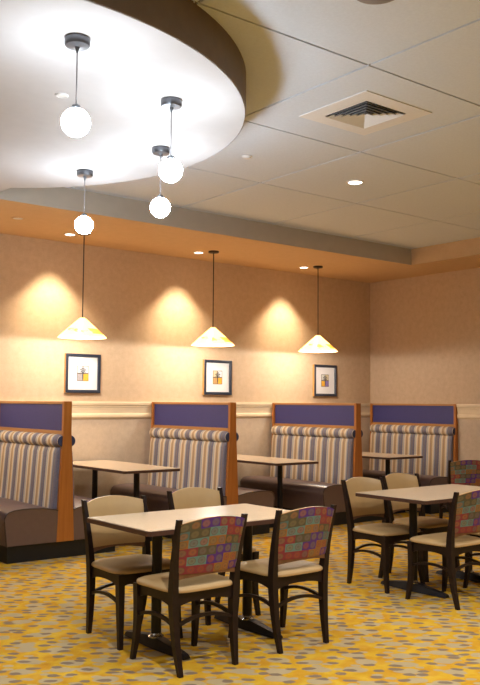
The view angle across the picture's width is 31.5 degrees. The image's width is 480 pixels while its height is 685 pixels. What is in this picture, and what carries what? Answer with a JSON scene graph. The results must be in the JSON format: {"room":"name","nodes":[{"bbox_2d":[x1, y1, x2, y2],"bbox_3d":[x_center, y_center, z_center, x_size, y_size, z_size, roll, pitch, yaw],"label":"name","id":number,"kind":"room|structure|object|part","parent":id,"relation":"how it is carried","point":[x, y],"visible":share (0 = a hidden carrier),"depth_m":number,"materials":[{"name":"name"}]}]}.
{"room":"eatery","nodes":[
{"label":"eatery","id":0,"kind":"room"},
{"bbox_2d":[0,233,369,498],"bbox_3d":[-3.605,0.195,8.137,14.200,3.700,0.100,4,-5,-38],"label":"wall","id":1,"kind":"structure","parent":0,"point":[149,309],"depth_m":10.20,"materials":[{"name":"beige paint"}]},
{"bbox_2d":[64,353,100,392],"bbox_3d":[-1.757,0.346,9.509,0.436,0.436,0.037,4,-5,-38],"label":"framed picture","id":2,"kind":"object","parent":1,"relation":"attached to","point":[82,372],"visible":1,"depth_m":9.50,"materials":[{"name":"black metal"}]},
{"bbox_2d":[77,366,88,380],"bbox_3d":[-1.757,0.346,9.508,0.144,0.170,0.003,4,-5,-38],"label":"print","id":3,"kind":"object","parent":2,"relation":"attached to","point":[82,371],"depth_m":9.51,"materials":[{"name":"multicoloured paper"}]},
{"bbox_2d":[202,359,231,394],"bbox_3d":[-0.282,0.439,10.677,0.436,0.436,0.037,4,-5,-38],"label":"framed picture","id":4,"kind":"object","parent":1,"relation":"attached to","point":[217,374],"visible":1,"depth_m":10.67,"materials":[{"name":"black paper"}]},
{"bbox_2d":[213,371,221,383],"bbox_3d":[-0.282,0.438,10.677,0.144,0.170,0.003,4,-5,-38],"label":"print","id":5,"kind":"object","parent":4,"relation":"attached to","point":[217,375],"depth_m":10.67,"materials":[{"name":"multicoloured paper"}]},
{"bbox_2d":[72,401,369,418],"bbox_3d":[-3.567,0.642,8.053,14.000,0.197,0.034,4,-5,-38],"label":"trim","id":6,"kind":"structure","parent":1,"relation":"attached to","point":[80,409],"depth_m":9.87,"materials":[{"name":"beige wood"}]},
{"bbox_2d":[313,364,336,395],"bbox_3d":[1.183,0.531,11.838,0.436,0.436,0.037,4,-5,-38],"label":"framed picture","id":7,"kind":"object","parent":1,"relation":"attached to","point":[324,376],"visible":1,"depth_m":11.83,"materials":[{"name":"black paper"}]},
{"bbox_2d":[321,374,328,386],"bbox_3d":[1.183,0.530,11.837,0.144,0.170,0.003,4,-5,-38],"label":"print","id":8,"kind":"object","parent":7,"relation":"attached to","point":[324,377],"depth_m":11.84,"materials":[{"name":"multicoloured paper"}]},
{"bbox_2d":[0,511,479,684],"bbox_3d":[0.457,1.658,2.893,14.000,0.100,13.000,4,-5,-38],"label":"floor","id":9,"kind":"structure","parent":0,"point":[376,637],"depth_m":5.13,"materials":[{"name":"yellow carpet"}]},
{"bbox_2d":[0,401,114,563],"bbox_3d":[-2.031,1.268,8.241,1.158,1.397,1.516,4,-5,-38],"label":"bench","id":10,"kind":"object","parent":9,"relation":"on","point":[41,516],"visible":0.96,"depth_m":7.71,"materials":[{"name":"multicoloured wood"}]},
{"bbox_3d":[-2.290,1.643,8.011,0.498,0.312,1.511,4,-5,-38],"label":"seat","id":11,"kind":"part","parent":10,"relation":"part of","materials":[{"name":"brown leather"}]},
{"bbox_3d":[-2.089,1.255,8.196,0.088,0.555,1.447,4,-5,-38],"label":"backrest","id":12,"kind":"part","parent":10,"relation":"part of","materials":[{"name":"fabric"}]},
{"bbox_3d":[-2.027,0.584,8.290,0.060,0.024,1.445,4,-5,-38],"label":"rail","id":13,"kind":"part","parent":10,"relation":"part of","materials":[{"name":"brown wood"}]},
{"bbox_3d":[-2.029,0.852,8.272,0.064,0.030,1.445,4,-5,-38],"label":"rail","id":14,"kind":"part","parent":10,"relation":"part of","materials":[{"name":"brown wood"}]},
{"bbox_3d":[-2.028,0.716,8.281,0.036,0.246,1.445,4,-5,-38],"label":"divider panel","id":15,"kind":"part","parent":10,"relation":"part of","materials":[{"name":"purple fabric"}]},
{"bbox_3d":[-1.571,1.156,7.669,0.170,1.249,0.035,4,-5,-38],"label":"panel","id":16,"kind":"part","parent":10,"relation":"part of","materials":[{"name":"brown wood"}]},
{"bbox_3d":[-1.973,1.262,8.288,0.088,0.555,1.447,4,-5,-38],"label":"backrest","id":17,"kind":"part","parent":10,"relation":"part of","materials":[{"name":"fabric"}]},
{"bbox_3d":[-1.778,1.675,8.417,0.498,0.312,1.511,4,-5,-38],"label":"seat","id":18,"kind":"part","parent":10,"relation":"part of","materials":[{"name":"brown leather"}]},
{"bbox_2d":[73,460,179,540],"bbox_3d":[-1.300,1.642,8.813,0.650,0.740,1.475,4,-5,-38],"label":"table","id":19,"kind":"object","parent":9,"relation":"on","point":[119,467],"visible":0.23,"depth_m":8.58,"materials":[{"name":"beige laminate"}]},
{"bbox_2d":[81,495,182,650],"bbox_3d":[-0.666,1.355,5.150,0.451,0.806,0.518,4,-5,-38],"label":"dining chair","id":20,"kind":"object","parent":9,"relation":"on","point":[122,571],"visible":0.8,"depth_m":5.13,"materials":[{"name":"brown wood"}]},
{"bbox_3d":[-0.918,1.358,5.152,0.060,0.797,0.109,4,-5,-38],"label":"leg","id":21,"kind":"part","parent":20,"relation":"part of","materials":[{"name":"brown wood"}]},
{"bbox_3d":[-0.782,1.109,5.315,0.417,0.294,0.124,4,-5,-38],"label":"backrest","id":22,"kind":"part","parent":20,"relation":"part of","materials":[{"name":"beige plastic"}]},
{"bbox_3d":[-0.764,1.268,5.279,0.396,0.036,0.064,4,-5,-38],"label":"rail","id":23,"kind":"part","parent":20,"relation":"part of","materials":[{"name":"brown wood"}]},
{"bbox_3d":[-0.680,1.531,4.836,0.043,0.412,0.062,4,-5,-38],"label":"leg","id":24,"kind":"part","parent":20,"relation":"part of","materials":[{"name":"brown wood"}]},
{"bbox_3d":[-0.638,1.323,5.116,0.449,0.043,0.420,4,-5,-38],"label":"seat","id":25,"kind":"part","parent":20,"relation":"part of","materials":[{"name":"beige leather"}]},
{"bbox_3d":[-0.612,1.377,5.394,0.060,0.797,0.109,4,-5,-38],"label":"leg","id":26,"kind":"part","parent":20,"relation":"part of","materials":[{"name":"brown wood"}]},
{"bbox_3d":[-0.373,1.550,5.080,0.043,0.412,0.062,4,-5,-38],"label":"leg","id":27,"kind":"part","parent":20,"relation":"part of","materials":[{"name":"brown wood"}]},
{"bbox_2d":[130,513,247,677],"bbox_3d":[-0.268,1.319,4.601,0.451,0.806,0.518,4,-5,-38],"label":"dining chair","id":28,"kind":"object","parent":9,"relation":"on","point":[202,548],"visible":1,"depth_m":4.47,"materials":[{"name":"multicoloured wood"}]},
{"bbox_3d":[-0.565,1.518,4.644,0.043,0.412,0.062,4,-5,-38],"label":"leg","id":29,"kind":"part","parent":28,"relation":"part of","materials":[{"name":"brown wood"}]},
{"bbox_3d":[-0.323,1.306,4.356,0.060,0.797,0.109,4,-5,-38],"label":"leg","id":30,"kind":"part","parent":28,"relation":"part of","materials":[{"name":"brown wood"}]},
{"bbox_3d":[-0.296,1.291,4.639,0.449,0.043,0.420,4,-5,-38],"label":"seat","id":31,"kind":"part","parent":28,"relation":"part of","materials":[{"name":"beige leather"}]},
{"bbox_3d":[-0.258,1.537,4.887,0.043,0.412,0.062,4,-5,-38],"label":"leg","id":32,"kind":"part","parent":28,"relation":"part of","materials":[{"name":"brown wood"}]},
{"bbox_3d":[-0.149,1.054,4.472,0.417,0.294,0.124,4,-5,-38],"label":"backrest","id":33,"kind":"part","parent":28,"relation":"part of","materials":[{"name":"multicoloured fabric"}]},
{"bbox_3d":[-0.169,1.217,4.485,0.396,0.036,0.064,4,-5,-38],"label":"rail","id":34,"kind":"part","parent":28,"relation":"part of","materials":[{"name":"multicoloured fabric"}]},
{"bbox_3d":[-0.017,1.325,4.599,0.060,0.797,0.109,4,-5,-38],"label":"leg","id":35,"kind":"part","parent":28,"relation":"part of","materials":[{"name":"brown wood"}]},
{"bbox_2d":[87,504,290,659],"bbox_3d":[-0.224,1.399,5.088,1.210,0.717,0.690,4,-5,-38],"label":"dining table","id":36,"kind":"object","parent":9,"relation":"on","point":[155,524],"visible":0.81,"depth_m":4.99,"materials":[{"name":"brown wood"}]},
{"bbox_2d":[110,402,274,538],"bbox_3d":[-0.545,1.361,9.418,1.158,1.397,1.516,4,-5,-38],"label":"bench","id":37,"kind":"object","parent":9,"relation":"on","point":[199,439],"visible":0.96,"depth_m":9.17,"materials":[{"name":"fabric"}]},
{"bbox_3d":[-1.005,1.325,10.002,0.170,1.249,0.034,4,-5,-38],"label":"wall panel","id":38,"kind":"part","parent":37,"relation":"part of","materials":[{"name":"brown wood"}]},
{"bbox_3d":[-0.804,1.736,9.188,0.498,0.312,1.511,4,-5,-38],"label":"seat","id":39,"kind":"part","parent":37,"relation":"part of","materials":[{"name":"brown leather"}]},
{"bbox_3d":[-0.603,1.348,9.373,0.088,0.555,1.447,4,-5,-38],"label":"backrest","id":40,"kind":"part","parent":37,"relation":"part of","materials":[{"name":"fabric"}]},
{"bbox_3d":[-0.543,0.946,9.449,0.064,0.030,1.445,4,-5,-38],"label":"rail","id":41,"kind":"part","parent":37,"relation":"part of","materials":[{"name":"brown wood"}]},
{"bbox_3d":[-0.541,0.677,9.468,0.060,0.024,1.445,4,-5,-38],"label":"rail","id":42,"kind":"part","parent":37,"relation":"part of","materials":[{"name":"brown wood"}]},
{"bbox_3d":[-0.542,0.810,9.458,0.036,0.246,1.445,4,-5,-38],"label":"divider panel","id":43,"kind":"part","parent":37,"relation":"part of","materials":[{"name":"purple fabric"}]},
{"bbox_3d":[-0.085,1.250,8.847,0.170,1.249,0.035,4,-5,-38],"label":"panel","id":44,"kind":"part","parent":37,"relation":"part of","materials":[{"name":"brown wood"}]},
{"bbox_3d":[-0.292,1.768,9.594,0.498,0.312,1.511,4,-5,-38],"label":"seat","id":45,"kind":"part","parent":37,"relation":"part of","materials":[{"name":"brown leather"}]},
{"bbox_2d":[167,487,260,625],"bbox_3d":[-0.191,1.397,5.699,0.451,0.806,0.518,4,-5,-38],"label":"dining chair","id":46,"kind":"object","parent":9,"relation":"on","point":[189,497],"visible":0.23,"depth_m":5.83,"materials":[{"name":"brown wood"}]},
{"bbox_3d":[-0.442,1.400,5.700,0.060,0.797,0.109,4,-5,-38],"label":"leg","id":47,"kind":"part","parent":46,"relation":"part of","materials":[{"name":"brown wood"}]},
{"bbox_3d":[-0.306,1.151,5.864,0.417,0.294,0.124,4,-5,-38],"label":"backrest","id":48,"kind":"part","parent":46,"relation":"part of","materials":[{"name":"beige leather"}]},
{"bbox_3d":[-0.204,1.573,5.385,0.043,0.412,0.062,4,-5,-38],"label":"leg","id":49,"kind":"part","parent":46,"relation":"part of","materials":[{"name":"brown wood"}]},
{"bbox_3d":[-0.136,1.419,5.943,0.060,0.797,0.109,4,-5,-38],"label":"leg","id":50,"kind":"part","parent":46,"relation":"part of","materials":[{"name":"brown wood"}]},
{"bbox_3d":[0.103,1.592,5.628,0.043,0.412,0.062,4,-5,-38],"label":"leg","id":51,"kind":"part","parent":46,"relation":"part of","materials":[{"name":"brown wood"}]},
{"bbox_2d":[237,454,318,527],"bbox_3d":[0.187,1.736,9.992,0.650,0.740,1.475,4,-5,-38],"label":"table","id":52,"kind":"object","parent":9,"relation":"on","point":[279,462],"visible":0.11,"depth_m":9.64,"materials":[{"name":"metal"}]},
{"bbox_2d":[228,505,336,653],"bbox_3d":[0.261,1.353,5.027,0.451,0.806,0.518,4,-5,-38],"label":"dining chair","id":53,"kind":"object","parent":9,"relation":"on","point":[300,534],"visible":0.98,"depth_m":4.88,"materials":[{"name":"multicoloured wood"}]},
{"bbox_3d":[-0.035,1.552,5.069,0.043,0.412,0.062,4,-5,-38],"label":"leg","id":54,"kind":"part","parent":53,"relation":"part of","materials":[{"name":"brown wood"}]},
{"bbox_3d":[0.206,1.340,4.782,0.060,0.797,0.109,4,-5,-38],"label":"leg","id":55,"kind":"part","parent":53,"relation":"part of","materials":[{"name":"brown wood"}]},
{"bbox_3d":[0.233,1.325,5.065,0.449,0.043,0.420,4,-5,-38],"label":"seat","id":56,"kind":"part","parent":53,"relation":"part of","materials":[{"name":"beige leather"}]},
{"bbox_3d":[0.272,1.571,5.313,0.043,0.412,0.062,4,-5,-38],"label":"leg","id":57,"kind":"part","parent":53,"relation":"part of","materials":[{"name":"brown wood"}]},
{"bbox_3d":[0.360,1.250,4.911,0.396,0.036,0.064,4,-5,-38],"label":"rail","id":58,"kind":"part","parent":53,"relation":"part of","materials":[{"name":"brown wood"}]},
{"bbox_3d":[0.380,1.088,4.898,0.417,0.294,0.124,4,-5,-38],"label":"backrest","id":59,"kind":"part","parent":53,"relation":"part of","materials":[{"name":"multicoloured fabric"}]},
{"bbox_3d":[0.512,1.359,5.025,0.060,0.797,0.109,4,-5,-38],"label":"leg","id":60,"kind":"part","parent":53,"relation":"part of","materials":[{"name":"brown wood"}]},
{"bbox_2d":[240,403,381,525],"bbox_3d":[0.924,1.453,10.582,1.158,1.397,1.516,4,-5,-38],"label":"bench","id":61,"kind":"object","parent":9,"relation":"on","point":[330,434],"visible":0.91,"depth_m":10.30,"materials":[{"name":"fabric"}]},
{"bbox_3d":[0.463,1.417,11.166,0.170,1.249,0.034,4,-5,-38],"label":"wall panel","id":62,"kind":"part","parent":61,"relation":"part of","materials":[{"name":"brown wood"}]},
{"bbox_3d":[0.665,1.829,10.352,0.498,0.312,1.511,4,-5,-38],"label":"seat","id":63,"kind":"part","parent":61,"relation":"part of","materials":[{"name":"brown leather"}]},
{"bbox_3d":[0.866,1.441,10.537,0.088,0.555,1.447,4,-5,-38],"label":"backrest","id":64,"kind":"part","parent":61,"relation":"part of","materials":[{"name":"fabric"}]},
{"bbox_3d":[0.926,1.038,10.612,0.064,0.030,1.445,4,-5,-38],"label":"rail","id":65,"kind":"part","parent":61,"relation":"part of","materials":[{"name":"brown wood"}]},
{"bbox_3d":[0.928,0.769,10.631,0.060,0.024,1.445,4,-5,-38],"label":"rail","id":66,"kind":"part","parent":61,"relation":"part of","materials":[{"name":"brown wood"}]},
{"bbox_3d":[0.927,0.902,10.622,0.036,0.246,1.445,4,-5,-38],"label":"divider panel","id":67,"kind":"part","parent":61,"relation":"part of","materials":[{"name":"purple fabric"}]},
{"bbox_3d":[1.384,1.342,10.010,0.170,1.249,0.035,4,-5,-38],"label":"panel","id":68,"kind":"part","parent":61,"relation":"part of","materials":[{"name":"brown wood"}]},
{"bbox_2d":[341,477,425,593],"bbox_3d":[1.097,1.472,6.623,0.451,0.806,0.518,4,-5,-38],"label":"dining chair","id":69,"kind":"object","parent":9,"relation":"on","point":[385,533],"visible":0.91,"depth_m":6.60,"materials":[{"name":"brown wood"}]},
{"bbox_3d":[0.846,1.474,6.625,0.060,0.797,0.109,4,-5,-38],"label":"leg","id":70,"kind":"part","parent":69,"relation":"part of","materials":[{"name":"brown wood"}]},
{"bbox_3d":[0.982,1.226,6.788,0.417,0.294,0.124,4,-5,-38],"label":"backrest","id":71,"kind":"part","parent":69,"relation":"part of","materials":[{"name":"beige leather"}]},
{"bbox_3d":[1.000,1.385,6.753,0.396,0.036,0.064,4,-5,-38],"label":"rail","id":72,"kind":"part","parent":69,"relation":"part of","materials":[{"name":"brown wood"}]},
{"bbox_3d":[1.152,1.494,6.867,0.060,0.797,0.109,4,-5,-38],"label":"leg","id":73,"kind":"part","parent":69,"relation":"part of","materials":[{"name":"brown wood"}]},
{"bbox_3d":[1.084,1.647,6.310,0.043,0.412,0.062,4,-5,-38],"label":"leg","id":74,"kind":"part","parent":69,"relation":"part of","materials":[{"name":"brown wood"}]},
{"bbox_3d":[1.125,1.439,6.590,0.449,0.043,0.420,4,-5,-38],"label":"seat","id":75,"kind":"part","parent":69,"relation":"part of","materials":[{"name":"beige plastic"}]},
{"bbox_3d":[1.391,1.666,6.553,0.043,0.412,0.062,4,-5,-38],"label":"leg","id":76,"kind":"part","parent":69,"relation":"part of","materials":[{"name":"brown wood"}]},
{"bbox_2d":[362,452,422,513],"bbox_3d":[1.608,1.825,11.117,0.650,0.740,1.475,4,-5,-38],"label":"table","id":77,"kind":"object","parent":9,"relation":"on","point":[387,457],"visible":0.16,"depth_m":10.77,"materials":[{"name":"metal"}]},
{"bbox_2d":[363,403,457,513],"bbox_3d":[2.171,1.532,11.570,0.601,1.397,1.516,4,-5,-38],"label":"bench","id":78,"kind":"object","parent":9,"relation":"on","point":[429,431],"visible":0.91,"depth_m":11.58,"materials":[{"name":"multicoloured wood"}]},
{"bbox_3d":[1.896,1.507,12.301,0.085,1.249,0.034,4,-5,-38],"label":"wall panel","id":79,"kind":"part","parent":78,"relation":"part of","materials":[{"name":"brown wood"}]},
{"bbox_3d":[2.130,1.921,11.513,0.498,0.312,1.511,4,-5,-38],"label":"seat","id":80,"kind":"part","parent":78,"relation":"part of","materials":[{"name":"brown leather"}]},
{"bbox_3d":[2.331,1.533,11.698,0.088,0.555,1.447,4,-5,-38],"label":"backrest","id":81,"kind":"part","parent":78,"relation":"part of","materials":[{"name":"fabric"}]},
{"bbox_3d":[2.382,0.861,11.783,0.030,0.024,1.445,4,-5,-38],"label":"rail","id":82,"kind":"part","parent":78,"relation":"part of","materials":[{"name":"brown wood"}]},
{"bbox_3d":[2.379,1.129,11.764,0.032,0.030,1.445,4,-5,-38],"label":"rail","id":83,"kind":"part","parent":78,"relation":"part of","materials":[{"name":"brown wood"}]},
{"bbox_3d":[2.385,0.994,11.777,0.018,0.246,1.445,4,-5,-38],"label":"divider panel","id":84,"kind":"part","parent":78,"relation":"part of","materials":[{"name":"purple fabric"}]},
{"bbox_3d":[2.816,1.432,11.145,0.085,1.249,0.035,4,-5,-38],"label":"panel","id":85,"kind":"part","parent":78,"relation":"part of","materials":[{"name":"brown wood"}]},
{"bbox_2d":[355,484,479,597],"bbox_3d":[1.557,1.517,6.595,1.210,0.717,0.690,4,-5,-38],"label":"dining table","id":86,"kind":"object","parent":9,"relation":"on","point":[425,495],"visible":0.62,"depth_m":6.39,"materials":[{"name":"laminate"}]},
{"bbox_2d":[381,473,460,581],"bbox_3d":[1.478,1.503,7.034,0.451,0.806,0.518,4,-5,-38],"label":"dining chair","id":87,"kind":"object","parent":9,"relation":"on","point":[427,525],"visible":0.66,"depth_m":7.01,"materials":[{"name":"brown wood"}]},
{"bbox_3d":[1.227,1.506,7.036,0.060,0.797,0.109,4,-5,-38],"label":"leg","id":88,"kind":"part","parent":87,"relation":"part of","materials":[{"name":"brown wood"}]},
{"bbox_3d":[1.363,1.257,7.199,0.417,0.294,0.124,4,-5,-38],"label":"backrest","id":89,"kind":"part","parent":87,"relation":"part of","materials":[{"name":"beige leather"}]},
{"bbox_3d":[1.381,1.416,7.163,0.396,0.036,0.064,4,-5,-38],"label":"rail","id":90,"kind":"part","parent":87,"relation":"part of","materials":[{"name":"brown wood"}]},
{"bbox_3d":[1.533,1.525,7.278,0.060,0.797,0.109,4,-5,-38],"label":"leg","id":91,"kind":"part","parent":87,"relation":"part of","materials":[{"name":"brown wood"}]},
{"bbox_3d":[1.507,1.470,7.000,0.449,0.043,0.420,4,-5,-38],"label":"seat","id":92,"kind":"part","parent":87,"relation":"part of","materials":[{"name":"beige plastic"}]},
{"bbox_3d":[1.465,1.679,6.720,0.043,0.412,0.062,4,-5,-38],"label":"leg","id":93,"kind":"part","parent":87,"relation":"part of","materials":[{"name":"brown wood"}]},
{"bbox_3d":[1.772,1.698,6.964,0.043,0.412,0.062,4,-5,-38],"label":"leg","id":94,"kind":"part","parent":87,"relation":"part of","materials":[{"name":"brown wood"}]},
{"bbox_2d":[405,490,479,609],"bbox_3d":[1.519,1.435,6.061,0.451,0.806,0.518,4,-5,-38],"label":"dining chair","id":95,"kind":"object","parent":9,"relation":"on","point":[464,517],"visible":1,"depth_m":5.88,"materials":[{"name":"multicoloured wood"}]},
{"bbox_3d":[1.222,1.633,6.104,0.043,0.412,0.062,4,-5,-38],"label":"leg","id":96,"kind":"part","parent":95,"relation":"part of","materials":[{"name":"brown wood"}]},
{"bbox_3d":[1.490,1.407,6.099,0.449,0.043,0.420,4,-5,-38],"label":"seat","id":97,"kind":"part","parent":95,"relation":"part of","materials":[{"name":"beige plastic"}]},
{"bbox_3d":[1.529,1.653,6.347,0.043,0.412,0.062,4,-5,-38],"label":"leg","id":98,"kind":"part","parent":95,"relation":"part of","materials":[{"name":"brown wood"}]},
{"bbox_3d":[1.464,1.422,5.816,0.060,0.797,0.109,4,-5,-38],"label":"leg","id":99,"kind":"part","parent":95,"relation":"part of","materials":[{"name":"brown wood"}]},
{"bbox_3d":[1.617,1.332,5.945,0.396,0.036,0.064,4,-5,-38],"label":"rail","id":100,"kind":"part","parent":95,"relation":"part of","materials":[{"name":"brown wood"}]},
{"bbox_2d":[439,460,479,518],"bbox_3d":[2.443,1.667,9.269,0.451,0.806,0.518,1,-4,-2],"label":"dining chair","id":101,"kind":"object","parent":9,"relation":"on","point":[462,472],"visible":0.51,"depth_m":9.07,"materials":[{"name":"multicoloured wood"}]},
{"bbox_3d":[2.236,1.878,9.474,0.043,0.412,0.062,1,-4,-2],"label":"leg","id":102,"kind":"part","parent":101,"relation":"part of","materials":[{"name":"brown wood"}]},
{"bbox_3d":[2.254,1.659,9.103,0.060,0.797,0.109,1,-4,-2],"label":"leg","id":103,"kind":"part","parent":101,"relation":"part of","materials":[{"name":"brown wood"}]},
{"bbox_2d":[463,533,479,587],"bbox_3d":[2.033,1.466,6.450,0.451,0.806,0.518,4,-5,-38],"label":"dining chair","id":104,"kind":"object","parent":9,"relation":"on","point":[468,554],"visible":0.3,"depth_m":6.47,"materials":[{"name":"brown wood"}]},
{"bbox_3d":[1.736,1.664,6.492,0.043,0.412,0.062,4,-5,-38],"label":"leg","id":105,"kind":"part","parent":104,"relation":"part of","materials":[{"name":"brown wood"}]},
{"bbox_2d":[0,0,479,282],"bbox_3d":[0.480,-1.649,3.127,14.000,0.252,13.000,4,-5,-38],"label":"ceiling","id":106,"kind":"structure","parent":0,"point":[129,65],"depth_m":5.77,"materials":[{"name":"paint"}]},
{"bbox_2d":[11,217,24,219],"bbox_3d":[-2.153,-1.205,8.248,0.127,0.012,0.127,4,-5,-38],"label":"recessed light","id":107,"kind":"object","parent":106,"relation":"in","point":[14,218],"visible":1,"depth_m":8.25,"materials":[{"name":"paint"}]},
{"bbox_2d":[55,93,68,97],"bbox_3d":[-1.015,-1.410,4.854,0.076,0.012,0.076,4,-5,-38],"label":"recessed light","id":108,"kind":"object","parent":106,"relation":"in","point":[59,95],"visible":1,"depth_m":4.85,"materials":[{"name":"white glass"}]},
{"bbox_2d":[61,33,89,136],"bbox_3d":[-0.783,-1.223,4.073,0.138,0.484,0.138,4,-5,-38],"label":"globe pendant","id":109,"kind":"object","parent":106,"relation":"hanging from","point":[75,121],"visible":1,"depth_m":4.03,"materials":[{"name":"white glass"}]},
{"bbox_3d":[-0.784,-1.050,4.061,0.138,0.138,0.138,4,-5,-38],"label":"globe","id":110,"kind":"part","parent":109,"relation":"part of","materials":[{"name":"white glass"}]},
{"bbox_2d":[72,104,80,108],"bbox_3d":[-0.784,-1.123,4.066,0.044,0.035,0.044,4,-5,-38],"label":"socket","id":111,"kind":"object","parent":109,"relation":"attached to","point":[75,106],"depth_m":4.05,"materials":[{"name":"silver metal"}]},
{"bbox_3d":[-0.783,-1.267,4.076,0.006,0.275,0.006,2,-4,-16],"label":"cord","id":112,"kind":"part","parent":109,"relation":"part of","materials":[{"name":"silver metal"}]},
{"bbox_2d":[58,232,105,339],"bbox_3d":[-1.640,-0.602,8.896,0.504,1.108,0.504,4,-5,-38],"label":"cone pendant","id":113,"kind":"object","parent":106,"relation":"hanging from","point":[82,328],"visible":0.96,"depth_m":8.77,"materials":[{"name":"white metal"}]},
{"bbox_3d":[-1.643,-0.153,8.865,0.504,0.209,0.504,4,-5,-38],"label":"lamp shade","id":114,"kind":"part","parent":113,"relation":"part of","materials":[{"name":"white glass"}]},
{"bbox_3d":[-1.639,-0.693,8.903,0.011,0.885,0.011,2,-4,-16],"label":"cord","id":115,"kind":"part","parent":113,"relation":"part of","materials":[{"name":"brown metal"}]},
{"bbox_2d":[75,169,92,233],"bbox_3d":[-1.177,-1.059,6.434,0.138,0.484,0.138,4,-5,-38],"label":"globe pendant","id":116,"kind":"object","parent":106,"relation":"hanging from","point":[83,224],"visible":1,"depth_m":6.39,"materials":[{"name":"white glass"}]},
{"bbox_3d":[-1.178,-0.886,6.422,0.138,0.138,0.138,4,-5,-38],"label":"globe","id":117,"kind":"part","parent":116,"relation":"part of","materials":[{"name":"white glass"}]},
{"bbox_3d":[-1.177,-1.103,6.437,0.006,0.275,0.006,2,-4,-16],"label":"cord","id":118,"kind":"part","parent":116,"relation":"part of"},
{"bbox_2d":[150,146,169,217],"bbox_3d":[-0.545,-1.097,5.836,0.138,0.484,0.138,4,-5,-38],"label":"globe pendant","id":119,"kind":"object","parent":106,"relation":"hanging from","point":[159,207],"visible":0.98,"depth_m":5.79,"materials":[{"name":"white glass"}]},
{"bbox_3d":[-0.546,-0.924,5.824,0.138,0.138,0.138,4,-5,-38],"label":"globe","id":120,"kind":"part","parent":119,"relation":"part of","materials":[{"name":"white glass"}]},
{"bbox_2d":[159,96,182,182],"bbox_3d":[-0.398,-1.161,4.904,0.138,0.484,0.138,4,-5,-38],"label":"globe pendant","id":121,"kind":"object","parent":106,"relation":"hanging from","point":[170,169],"visible":1,"depth_m":4.86,"materials":[{"name":"white glass"}]},
{"bbox_3d":[-0.399,-0.989,4.892,0.138,0.138,0.138,4,-5,-38],"label":"globe","id":122,"kind":"part","parent":121,"relation":"part of","materials":[{"name":"white glass"}]},
{"bbox_3d":[-0.398,-1.206,4.907,0.006,0.275,0.006,-2,-5,29],"label":"cord","id":123,"kind":"part","parent":121,"relation":"part of","materials":[{"name":"silver metal"}]},
{"bbox_2d":[191,250,233,346],"bbox_3d":[-0.312,-0.518,9.948,0.504,1.108,0.504,4,-5,-38],"label":"cone pendant","id":124,"kind":"object","parent":106,"relation":"hanging from","point":[212,337],"visible":1,"depth_m":9.83,"materials":[{"name":"white glass"}]},
{"bbox_3d":[-0.316,-0.070,9.916,0.504,0.209,0.504,4,-5,-38],"label":"lamp shade","id":125,"kind":"part","parent":124,"relation":"part of","materials":[{"name":"white glass"}]},
{"bbox_3d":[-0.312,-0.610,9.954,0.011,0.885,0.011,2,-4,-16],"label":"cord","id":126,"kind":"part","parent":124,"relation":"part of","materials":[{"name":"brown metal"}]},
{"bbox_2d":[65,0,479,248],"bbox_3d":[0.620,-1.819,2.306,13.184,0.012,11.528,4,-5,-38],"label":"ceiling panels","id":127,"kind":"object","parent":106,"relation":"attached to","point":[420,188],"visible":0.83,"depth_m":6.22,"materials":[{"name":"tile"}]},
{"bbox_2d":[88,0,245,151],"bbox_3d":[-1.849,-1.513,5.215,3.680,0.233,3.825,4,-5,-38],"label":"trim","id":128,"kind":"structure","parent":127,"relation":"attached to","point":[184,20],"depth_m":4.20,"materials":[{"name":"brown wood"}]},
{"bbox_2d":[242,155,251,158],"bbox_3d":[0.057,-1.488,6.844,0.084,0.018,0.084,4,-5,-38],"label":"sprinkler cover","id":129,"kind":"object","parent":127,"relation":"attached to","point":[243,156],"visible":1,"depth_m":6.82,"materials":[{"name":"white plastic"}]},
{"bbox_2d":[346,180,363,184],"bbox_3d":[1.029,-1.434,7.610,0.158,0.012,0.158,4,-5,-38],"label":"recessed light","id":130,"kind":"object","parent":127,"relation":"attached to","point":[351,182],"visible":1,"depth_m":7.61,"materials":[{"name":"white glass"}]},
{"bbox_2d":[299,90,431,134],"bbox_3d":[0.857,-1.561,5.822,0.646,0.025,0.629,4,-5,-38],"label":"ceiling vent","id":131,"kind":"object","parent":127,"relation":"attached to","point":[366,112],"visible":1,"depth_m":5.80,"materials":[{"name":"beige metal"}]},
{"bbox_2d":[357,0,393,4],"bbox_3d":[0.662,-1.676,4.092,0.230,0.020,0.230,4,-5,-38],"label":"ceiling speaker","id":132,"kind":"object","parent":127,"relation":"attached to","point":[373,2],"visible":1,"depth_m":4.16},
{"bbox_2d":[298,266,337,352],"bbox_3d":[1.008,-0.435,10.994,0.504,1.108,0.504,4,-5,-38],"label":"cone pendant","id":133,"kind":"object","parent":106,"relation":"hanging from","point":[317,344],"visible":1,"depth_m":10.85,"materials":[{"name":"white glass"}]},
{"bbox_3d":[1.005,0.013,10.963,0.504,0.209,0.504,4,-5,-38],"label":"lamp shade","id":134,"kind":"part","parent":133,"relation":"part of","materials":[{"name":"white glass"}]},
{"bbox_2d":[370,268,479,460],"bbox_3d":[5.989,0.210,7.393,0.100,3.700,13.000,4,-5,-38],"label":"wall","id":135,"kind":"structure","parent":0,"point":[425,330],"depth_m":11.62,"materials":[{"name":"beige paint"}]},
{"bbox_2d":[456,404,479,419],"bbox_3d":[6.416,0.617,6.713,0.034,0.197,11.448,4,-5,-38],"label":"trim","id":136,"kind":"structure","parent":135,"relation":"attached to","point":[464,411],"depth_m":11.04,"materials":[{"name":"beige wood"}]}
]}

